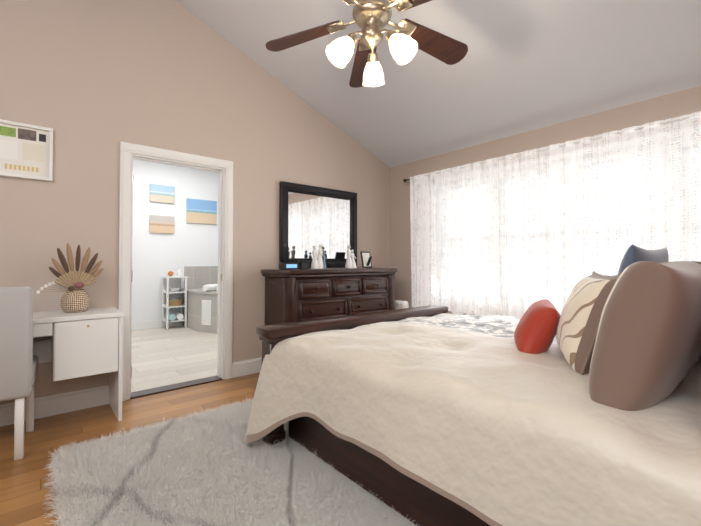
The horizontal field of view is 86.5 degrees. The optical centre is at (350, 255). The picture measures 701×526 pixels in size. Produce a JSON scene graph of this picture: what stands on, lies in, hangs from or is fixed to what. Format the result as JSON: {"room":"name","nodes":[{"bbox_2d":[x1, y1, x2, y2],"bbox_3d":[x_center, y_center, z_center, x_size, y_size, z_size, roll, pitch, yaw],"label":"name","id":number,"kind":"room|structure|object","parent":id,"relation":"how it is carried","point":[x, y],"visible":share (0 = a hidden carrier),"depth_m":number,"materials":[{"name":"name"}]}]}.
{"room":"bedroom","nodes":[
{"label":"bedroom","id":0,"kind":"room"},
{"bbox_2d":[0,325,259,525],"bbox_3d":[-1.486,1.217,3.086,5.990,0.060,7.690,1,-1,-40],"label":"floor","id":1,"kind":"structure","parent":0,"point":[23,494],"depth_m":2.83,"materials":[{"name":"brown wood"}]},
{"bbox_2d":[0,287,38,459],"bbox_3d":[-2.202,0.679,2.225,0.500,0.989,0.515,1,-1,-34],"label":"chair","id":2,"kind":"object","parent":1,"relation":"on","point":[19,363],"visible":1,"depth_m":2.13,"materials":[{"name":"fabric"},{"name":"painted wood"}]},
{"bbox_2d":[33,307,122,421],"bbox_3d":[-2.270,0.789,2.409,1.310,0.774,0.472,1,-1,-40],"label":"desk","id":3,"kind":"object","parent":1,"relation":"on","point":[88,342],"visible":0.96,"depth_m":2.56,"materials":[{"name":"white paint"}]},
{"bbox_2d":[36,243,103,312],"bbox_3d":[-2.015,0.156,2.688,0.389,0.498,0.176,1,-1,-40],"label":"vase","id":4,"kind":"object","parent":3,"relation":"on","point":[73,300],"visible":1,"depth_m":2.67,"materials":[{"name":"beige wicker"}]},
{"bbox_2d":[162,268,187,329],"bbox_3d":[-3.036,0.723,6.425,0.340,1.030,0.320,1,-1,-40],"label":"shelf unit","id":5,"kind":"object","parent":1,"relation":"on","point":[175,316],"visible":1,"depth_m":6.39,"materials":[{"name":"white paint"}]},
{"bbox_2d":[130,375,222,398],"bbox_3d":[-1.570,1.186,3.388,0.774,0.012,0.142,1,-1,-40],"label":"threshold","id":6,"kind":"object","parent":1,"relation":"on","point":[146,392],"visible":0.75,"depth_m":3.36,"materials":[{"name":"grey metal"}]},
{"bbox_2d":[183,266,217,333],"bbox_3d":[-1.972,0.713,6.381,1.249,1.050,1.799,1,-1,-40],"label":"tub surround","id":7,"kind":"object","parent":1,"relation":"on","point":[202,298],"visible":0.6,"depth_m":6.16,"materials":[{"name":"tile"}]},
{"bbox_2d":[42,398,419,525],"bbox_3d":[0.174,1.143,1.785,2.440,0.045,3.004,1,-1,-40],"label":"shag rug","id":8,"kind":"object","parent":1,"relation":"on","point":[208,468],"visible":0.38,"depth_m":1.82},
{"bbox_2d":[244,244,700,525],"bbox_3d":[0.850,0.450,1.914,1.919,1.341,2.444,1,-1,-40],"label":"bed","id":9,"kind":"object","parent":8,"relation":"on","point":[584,409],"visible":1,"depth_m":1.26,"materials":[{"name":"beige fabric"}]},
{"bbox_2d":[261,268,397,324],"bbox_3d":[-0.186,0.673,4.105,1.492,1.059,0.572,1,-1,-40],"label":"dresser","id":10,"kind":"object","parent":1,"relation":"on","point":[293,295],"visible":0.38,"depth_m":3.77,"materials":[{"name":"brown wood"}]},
{"bbox_2d":[279,263,297,268],"bbox_3d":[-0.613,0.102,3.689,0.160,0.065,0.121,1,-1,-40],"label":"clock radio","id":11,"kind":"object","parent":10,"relation":"on","point":[288,265],"visible":1,"depth_m":3.64,"materials":[{"name":"black plastic"}]},
{"bbox_2d":[297,261,309,268],"bbox_3d":[-0.480,0.094,3.803,0.100,0.085,0.090,1,-1,-40],"label":"trinket box","id":12,"kind":"object","parent":10,"relation":"on","point":[303,264],"visible":0.96,"depth_m":3.77,"materials":[{"name":"black plastic"}]},
{"bbox_2d":[310,244,323,268],"bbox_3d":[-0.355,0.007,3.962,0.150,0.269,0.096,1,-1,-40],"label":"figurine","id":13,"kind":"object","parent":10,"relation":"on","point":[316,263],"visible":1,"depth_m":3.94,"materials":[{"name":"white ceramic"}]},
{"bbox_2d":[322,252,326,267],"bbox_3d":[-0.326,0.038,4.169,0.129,0.207,0.074,1,-1,-40],"label":"figurine","id":14,"kind":"object","parent":10,"relation":"on","point":[324,259],"visible":0.48,"depth_m":4.17,"materials":[{"name":"blue ceramic"}]},
{"bbox_2d":[345,245,356,267],"bbox_3d":[0.002,0.012,4.288,0.144,0.269,0.097,1,-1,-40],"label":"figurine","id":15,"kind":"object","parent":10,"relation":"on","point":[350,261],"visible":1,"depth_m":4.26,"materials":[{"name":"white ceramic"}]},
{"bbox_2d":[360,251,371,267],"bbox_3d":[0.206,0.048,4.425,0.150,0.198,0.112,1,-1,-40],"label":"picture frame","id":16,"kind":"object","parent":10,"relation":"on","point":[366,257],"visible":1,"depth_m":4.42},
{"bbox_2d":[394,300,408,309],"bbox_3d":[0.607,0.877,4.512,0.180,0.663,0.260,1,-1,-40],"label":"tote bag","id":17,"kind":"object","parent":1,"relation":"on","point":[399,304],"visible":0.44,"depth_m":4.45,"materials":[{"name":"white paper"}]},
{"bbox_2d":[132,159,217,321],"bbox_3d":[-3.623,-0.264,6.259,4.190,3.000,0.120,1,-1,-40],"label":"wall","id":18,"kind":"structure","parent":0,"point":[155,256],"depth_m":6.50,"materials":[{"name":"white paint"}]},
{"bbox_2d":[132,320,182,329],"bbox_3d":[-3.579,1.169,6.185,3.950,0.132,0.016,1,-1,-40],"label":"baseboard","id":19,"kind":"structure","parent":18,"relation":"attached to","point":[146,324],"depth_m":6.33,"materials":[{"name":"white wood"}]},
{"bbox_2d":[149,215,173,233],"bbox_3d":[-3.268,-0.541,6.464,0.390,0.300,0.029,1,-1,-40],"label":"picture","id":20,"kind":"object","parent":18,"relation":"attached to","point":[161,224],"visible":0.92,"depth_m":6.44},
{"bbox_2d":[150,184,174,203],"bbox_3d":[-3.268,-1.071,6.472,0.390,0.300,0.029,1,-1,-40],"label":"picture","id":21,"kind":"object","parent":18,"relation":"attached to","point":[162,194],"visible":0.96,"depth_m":6.46},
{"bbox_2d":[186,198,216,224],"bbox_3d":[-2.752,-0.814,6.904,0.540,0.440,0.029,1,-1,-40],"label":"picture","id":22,"kind":"object","parent":18,"relation":"attached to","point":[201,211],"visible":0.96,"depth_m":6.88},
{"bbox_2d":[0,0,389,404],"bbox_3d":[-1.670,-1.295,3.342,5.990,4.973,0.120,1,-1,-40],"label":"wall","id":23,"kind":"structure","parent":0,"point":[92,84],"depth_m":3.15,"materials":[{"name":"beige paint"}]},
{"bbox_2d":[0,119,52,181],"bbox_3d":[-2.345,-0.749,2.662,0.340,0.390,0.034,1,-1,-40],"label":"picture frame","id":24,"kind":"object","parent":23,"relation":"attached to","point":[26,151],"visible":0.98,"depth_m":2.68,"materials":[{"name":"white paint"}]},
{"bbox_2d":[0,357,261,425],"bbox_3d":[-1.637,1.116,3.244,5.720,0.147,0.016,1,-1,-40],"label":"baseboard","id":25,"kind":"structure","parent":23,"relation":"attached to","point":[52,405],"depth_m":2.84,"materials":[{"name":"white wood"}]},
{"bbox_2d":[118,141,232,400],"bbox_3d":[-1.572,0.130,3.406,0.960,2.125,0.176,1,-1,-40],"label":"door frame","id":26,"kind":"structure","parent":23,"relation":"attached to","point":[127,149],"depth_m":3.15,"materials":[{"name":"white wood"}]},
{"bbox_2d":[129,153,224,398],"bbox_3d":[-1.573,0.167,3.407,0.810,2.050,0.131,1,-1,-40],"label":"lining","id":27,"kind":"object","parent":23,"relation":"attached to","point":[221,248],"visible":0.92,"depth_m":3.61,"materials":[{"name":"white wood"}]},
{"bbox_2d":[279,181,356,266],"bbox_3d":[-0.342,-0.330,4.335,1.080,0.928,0.050,1,-1,-40],"label":"dresser mirror","id":28,"kind":"object","parent":23,"relation":"attached to","point":[310,217],"visible":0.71,"depth_m":4.29,"materials":[{"name":"black mirror"}]},
{"bbox_2d":[176,0,700,167],"bbox_3d":[-0.357,-2.395,1.804,5.990,2.380,4.190,1,-1,-40],"label":"ceiling","id":29,"kind":"structure","parent":0,"point":[521,66],"depth_m":3.15,"materials":[{"name":"white paint"}]},
{"bbox_2d":[266,0,467,87],"bbox_3d":[0.168,-1.611,2.249,1.341,1.001,1.288,1,-1,-40],"label":"fan","id":30,"kind":"object","parent":29,"relation":"hanging from","point":[406,38],"visible":1,"depth_m":2.32,"materials":[{"name":"brown wood"}]},
{"bbox_2d":[390,86,700,315],"bbox_3d":[1.874,-0.069,3.653,0.150,2.530,4.190,1,-1,-40],"label":"wall","id":31,"kind":"structure","parent":0,"point":[676,104],"depth_m":3.87,"materials":[{"name":"beige paint"}]},
{"bbox_2d":[403,111,700,317],"bbox_3d":[1.867,-0.180,3.421,0.160,1.665,3.592,1,-1,-40],"label":"curtain","id":32,"kind":"object","parent":31,"relation":"attached to","point":[480,257],"visible":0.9,"depth_m":3.38,"materials":[{"name":"fabric"}]},
{"bbox_2d":[432,125,699,308],"bbox_3d":[2.013,-0.198,3.412,0.150,1.500,3.100,1,-1,-40],"label":"window unit","id":33,"kind":"structure","parent":31,"relation":"in","point":[496,286],"depth_m":3.57,"materials":[{"name":"white glass"}]},
{"label":"outside","id":34,"kind":"structure","parent":0,"visible":0},
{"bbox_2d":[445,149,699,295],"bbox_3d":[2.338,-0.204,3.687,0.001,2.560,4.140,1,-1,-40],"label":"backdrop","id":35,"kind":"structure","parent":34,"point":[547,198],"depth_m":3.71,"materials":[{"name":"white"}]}
]}

